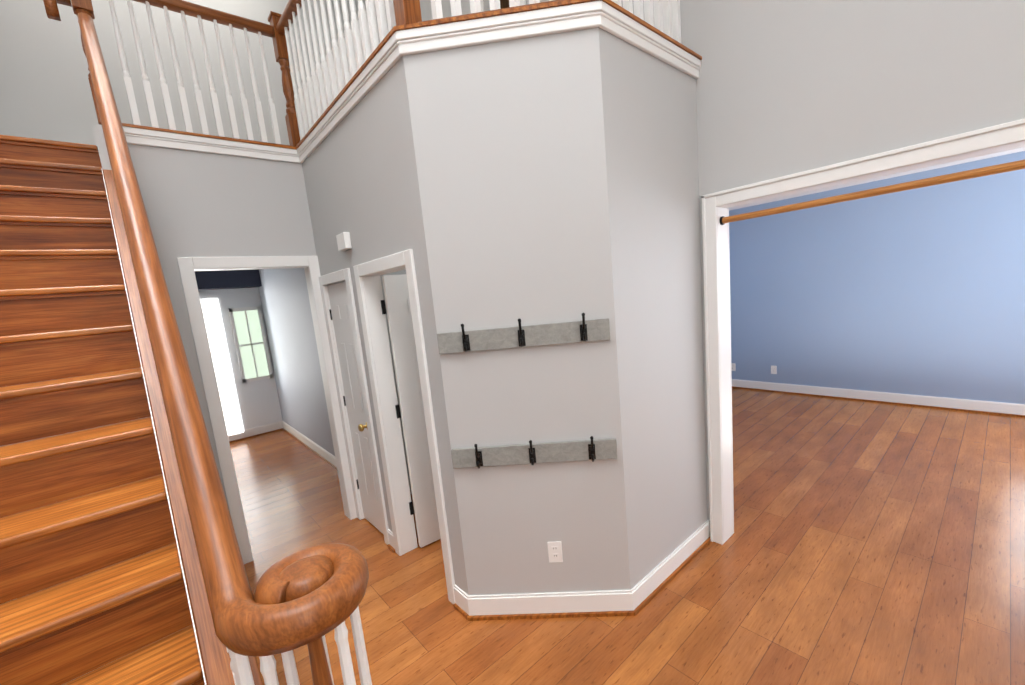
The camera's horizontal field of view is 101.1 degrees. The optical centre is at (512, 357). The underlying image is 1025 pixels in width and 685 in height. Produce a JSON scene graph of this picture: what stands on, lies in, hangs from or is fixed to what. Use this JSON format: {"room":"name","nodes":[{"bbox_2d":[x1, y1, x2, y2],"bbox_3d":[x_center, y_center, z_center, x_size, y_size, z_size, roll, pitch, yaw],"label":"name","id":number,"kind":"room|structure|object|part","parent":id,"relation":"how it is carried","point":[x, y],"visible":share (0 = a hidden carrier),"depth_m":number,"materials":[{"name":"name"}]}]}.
{"room":"entrance hall","nodes":[
{"label":"entrance hall","id":0,"kind":"room"},
{"bbox_2d":[92,124,111,169],"bbox_3d":[-3.395,-0.022,4.025,0.120,2.847,3.730,-13,11,-40],"label":"wall","id":1,"kind":"structure","parent":0,"point":[98,131],"depth_m":2.39,"materials":[{"name":"beige paint"}]},
{"bbox_2d":[0,0,371,147],"bbox_3d":[-3.590,-2.312,3.132,5.930,2.560,0.120,-13,11,-40],"label":"wall","id":2,"kind":"structure","parent":0,"point":[45,91],"depth_m":3.43,"materials":[{"name":"beige paint"}]},
{"bbox_2d":[194,269,261,290],"bbox_3d":[-4.046,-1.080,5.559,1.215,0.350,0.250,-13,11,-40],"label":"soffit","id":3,"kind":"structure","parent":0,"point":[222,279],"depth_m":5.62,"materials":[{"name":"paint"}]},
{"bbox_2d":[199,287,282,429],"bbox_3d":[-4.022,-0.097,5.893,1.345,2.550,0.120,-13,11,-40],"label":"wall","id":4,"kind":"structure","parent":0,"point":[258,402],"depth_m":6.04,"materials":[{"name":"white paint"}]},
{"bbox_2d":[200,298,243,435],"bbox_3d":[-4.134,0.168,5.723,0.540,1.900,0.020,-13,11,-40],"label":"window","id":5,"kind":"structure","parent":4,"relation":"in","point":[221,360],"depth_m":5.82,"materials":[{"name":"white"}]},
{"bbox_2d":[228,306,272,382],"bbox_3d":[-3.730,-0.196,6.029,0.380,1.050,0.045,-13,11,-40],"label":"window","id":6,"kind":"structure","parent":4,"relation":"in","point":[243,338],"depth_m":6.02,"materials":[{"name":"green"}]},
{"bbox_2d":[228,421,283,440],"bbox_3d":[-3.915,1.110,5.982,1.140,0.127,0.014,-13,11,-40],"label":"baseboard","id":7,"kind":"structure","parent":4,"relation":"attached to","point":[273,426],"depth_m":6.14,"materials":[{"name":"paint"}]},
{"bbox_2d":[127,143,411,511],"bbox_3d":[-1.203,-0.154,3.521,2.575,2.847,0.120,-13,11,-40],"label":"wall","id":8,"kind":"structure","parent":0,"point":[200,204],"depth_m":2.76,"materials":[{"name":"beige paint"}]},
{"bbox_2d":[177,256,352,563],"bbox_3d":[-1.711,0.336,3.093,0.840,2.105,0.155,-13,11,-40],"label":"trim","id":9,"kind":"structure","parent":8,"relation":"attached to","point":[187,266],"depth_m":2.88,"materials":[{"name":"white paint"}]},
{"bbox_2d":[327,282,383,533],"bbox_3d":[-1.151,0.392,3.104,0.104,1.864,0.471,-13,11,-40],"label":"closet door","id":10,"kind":"structure","parent":8,"relation":"in","point":[342,324],"depth_m":3.13,"materials":[{"name":"white paint"}]},
{"bbox_3d":[-1.051,0.487,2.980,0.064,0.060,0.060,-13,11,-40],"label":"knob","id":11,"kind":"part","parent":10,"relation":"part of","materials":[{"name":"gold metal"}]},
{"bbox_2d":[329,300,413,514],"bbox_3d":[-1.029,0.343,3.042,0.119,1.470,0.724,-13,11,-40],"label":"black hinge mounts","id":12,"kind":"object","parent":8,"relation":"attached to","point":[383,307],"visible":1,"depth_m":2.81,"materials":[{"name":"black metal"}]},
{"bbox_2d":[258,268,334,455],"bbox_3d":[-2.384,-0.102,4.906,0.120,2.550,3.510,-13,11,-40],"label":"wall","id":13,"kind":"structure","parent":0,"point":[286,308],"depth_m":5.11,"materials":[{"name":"paint"}]},
{"bbox_2d":[0,388,1024,684],"bbox_3d":[0.213,1.295,2.954,10.200,0.100,11.400,-13,11,-40],"label":"floor","id":14,"kind":"structure","parent":0,"point":[872,544],"depth_m":2.38,"materials":[{"name":"brown wood"}]},
{"bbox_2d":[0,0,371,684],"bbox_3d":[-1.657,-0.242,1.410,1.138,3.740,3.342,-13,11,-40],"label":"staircase","id":15,"kind":"structure","parent":14,"relation":"on","point":[88,322],"depth_m":1.34,"materials":[{"name":"brown wood"}]},
{"bbox_2d":[302,27,707,594],"bbox_3d":[-0.132,-0.162,2.904,1.470,2.847,2.210,-13,11,-40],"label":"wall block","id":16,"kind":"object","parent":14,"relation":"on","point":[544,179],"visible":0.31,"depth_m":2.06,"materials":[{"name":"beige paint"}]},
{"bbox_2d":[336,232,351,250],"bbox_3d":[-1.065,-0.734,2.666,0.041,0.100,0.130,-13,11,-40],"label":"box","id":17,"kind":"object","parent":16,"relation":"attached to","point":[343,241],"visible":1,"depth_m":2.63,"materials":[{"name":"white plastic"}]},
{"bbox_2d":[313,256,388,544],"bbox_3d":[-1.120,0.278,3.106,0.145,2.105,0.590,-13,11,-40],"label":"trim","id":18,"kind":"structure","parent":16,"relation":"attached to","point":[323,281],"depth_m":3.17,"materials":[{"name":"white paint"}]},
{"bbox_2d":[349,249,454,603],"bbox_3d":[-0.605,0.395,2.536,0.138,1.950,0.753,-13,11,-40],"label":"trim","id":19,"kind":"structure","parent":16,"relation":"attached to","point":[367,274],"depth_m":2.68,"materials":[{"name":"white paint"}]},
{"bbox_2d":[382,274,440,547],"bbox_3d":[-0.480,0.349,2.964,0.606,1.864,0.168,-13,11,-40],"label":"closet door","id":20,"kind":"structure","parent":16,"relation":"in","point":[399,317],"depth_m":2.82,"materials":[{"name":"white paint"}]},
{"bbox_2d":[437,313,609,353],"bbox_3d":[0.044,-0.117,1.969,0.814,0.142,0.075,-5,9,5],"label":"hook rail","id":21,"kind":"object","parent":16,"relation":"attached to","point":[583,330],"visible":0.98,"depth_m":1.99,"materials":[{"name":"grey wood"}]},
{"bbox_2d":[451,436,616,468],"bbox_3d":[0.098,0.456,2.057,0.814,0.142,0.075,-5,9,5],"label":"hook rail","id":22,"kind":"object","parent":16,"relation":"attached to","point":[592,449],"visible":1,"depth_m":2.07,"materials":[{"name":"grey wood"}]},
{"bbox_2d":[547,541,562,562],"bbox_3d":[0.219,0.998,2.169,0.072,0.116,0.008,-5,9,5],"label":"electrical outlet","id":23,"kind":"object","parent":16,"relation":"attached to","point":[554,551],"visible":1,"depth_m":2.17,"materials":[{"name":"white plastic"}]},
{"bbox_2d":[628,520,709,610],"bbox_3d":[0.945,1.186,2.458,0.876,0.127,0.014,-13,11,-40],"label":"baseboard","id":24,"kind":"structure","parent":16,"relation":"attached to","point":[640,592],"depth_m":2.39,"materials":[{"name":"paint"}]},
{"bbox_2d":[375,0,1024,521],"bbox_3d":[1.438,-1.324,2.008,0.140,5.110,8.250,-13,11,-40],"label":"wall","id":25,"kind":"structure","parent":0,"point":[788,86],"depth_m":1.90,"materials":[{"name":"beige paint"}]},
{"bbox_2d":[123,0,700,163],"bbox_3d":[-0.614,-1.437,2.378,2.435,0.086,2.240,-13,11,-40],"label":"trim","id":26,"kind":"structure","parent":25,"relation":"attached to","point":[396,47],"depth_m":1.90,"materials":[{"name":"paint"}]},
{"bbox_2d":[122,0,701,149],"bbox_3d":[-0.633,-1.488,2.387,2.435,0.014,2.296,-13,11,-40],"label":"trim","id":27,"kind":"structure","parent":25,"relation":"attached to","point":[394,29],"depth_m":1.91,"materials":[{"name":"brown wood"}]},
{"bbox_2d":[108,0,680,146],"bbox_3d":[-0.699,-1.929,2.342,2.439,0.880,2.310,-13,11,-40],"label":"balcony railing","id":28,"kind":"object","parent":27,"relation":"on","point":[328,80],"visible":0.88,"depth_m":2.58,"materials":[{"name":"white wood"}]},
{"bbox_2d":[480,0,525,11],"bbox_3d":[-0.030,-2.682,3.363,0.158,1.950,0.540,-13,11,-40],"label":"trim","id":29,"kind":"structure","parent":25,"relation":"attached to","point":[485,6],"depth_m":3.45,"materials":[{"name":"white paint"}]},
{"bbox_2d":[500,0,508,8],"bbox_3d":[0.094,-2.698,3.619,0.390,1.858,0.035,-9,9,-20],"label":"bedroom door","id":30,"kind":"structure","parent":25,"relation":"in","point":[504,3],"depth_m":3.51,"materials":[{"name":"brown wood"}]},
{"bbox_2d":[229,379,1024,620],"bbox_3d":[1.085,1.035,3.358,7.286,0.127,10.500,-13,11,-40],"label":"baseboard","id":31,"kind":"structure","parent":25,"relation":"attached to","point":[610,603],"depth_m":2.29,"materials":[{"name":"paint"}]},
{"bbox_2d":[702,118,1024,544],"bbox_3d":[1.718,0.153,2.063,0.184,2.135,1.460,-13,11,-40],"label":"trim","id":32,"kind":"structure","parent":25,"relation":"attached to","point":[1007,136],"depth_m":2.40,"materials":[{"name":"white paint"}]},
{"bbox_2d":[720,159,1024,224],"bbox_3d":[1.620,-0.748,1.915,0.048,0.048,1.309,-13,11,-40],"label":"curtain rod","id":33,"kind":"object","parent":25,"relation":"attached to","point":[978,172],"visible":1,"depth_m":1.86,"materials":[{"name":"brown wood"}]},
{"bbox_2d":[729,147,1024,210],"bbox_3d":[-0.365,-1.438,2.911,10.200,0.300,9.420,-13,11,-40],"label":"trim","id":34,"kind":"structure","parent":0,"point":[905,173],"depth_m":4.55,"materials":[{"name":"paint"}]},
{"bbox_2d":[729,151,1024,403],"bbox_3d":[4.645,-0.711,4.507,0.120,2.550,4.970,-13,11,-40],"label":"wall","id":35,"kind":"structure","parent":0,"point":[918,291],"depth_m":4.78,"materials":[{"name":"paint"}]},
{"bbox_2d":[731,363,735,370],"bbox_3d":[3.267,0.134,6.254,0.008,0.116,0.072,-13,11,-40],"label":"electrical outlet","id":36,"kind":"object","parent":35,"relation":"attached to","point":[733,366],"visible":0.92,"depth_m":6.25,"materials":[{"name":"white plastic"}]},
{"bbox_2d":[771,366,776,373],"bbox_3d":[3.619,0.163,5.846,0.008,0.116,0.072,-13,11,-40],"label":"electrical outlet","id":37,"kind":"object","parent":35,"relation":"attached to","point":[773,369],"visible":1,"depth_m":5.84,"materials":[{"name":"white plastic"}]}
]}

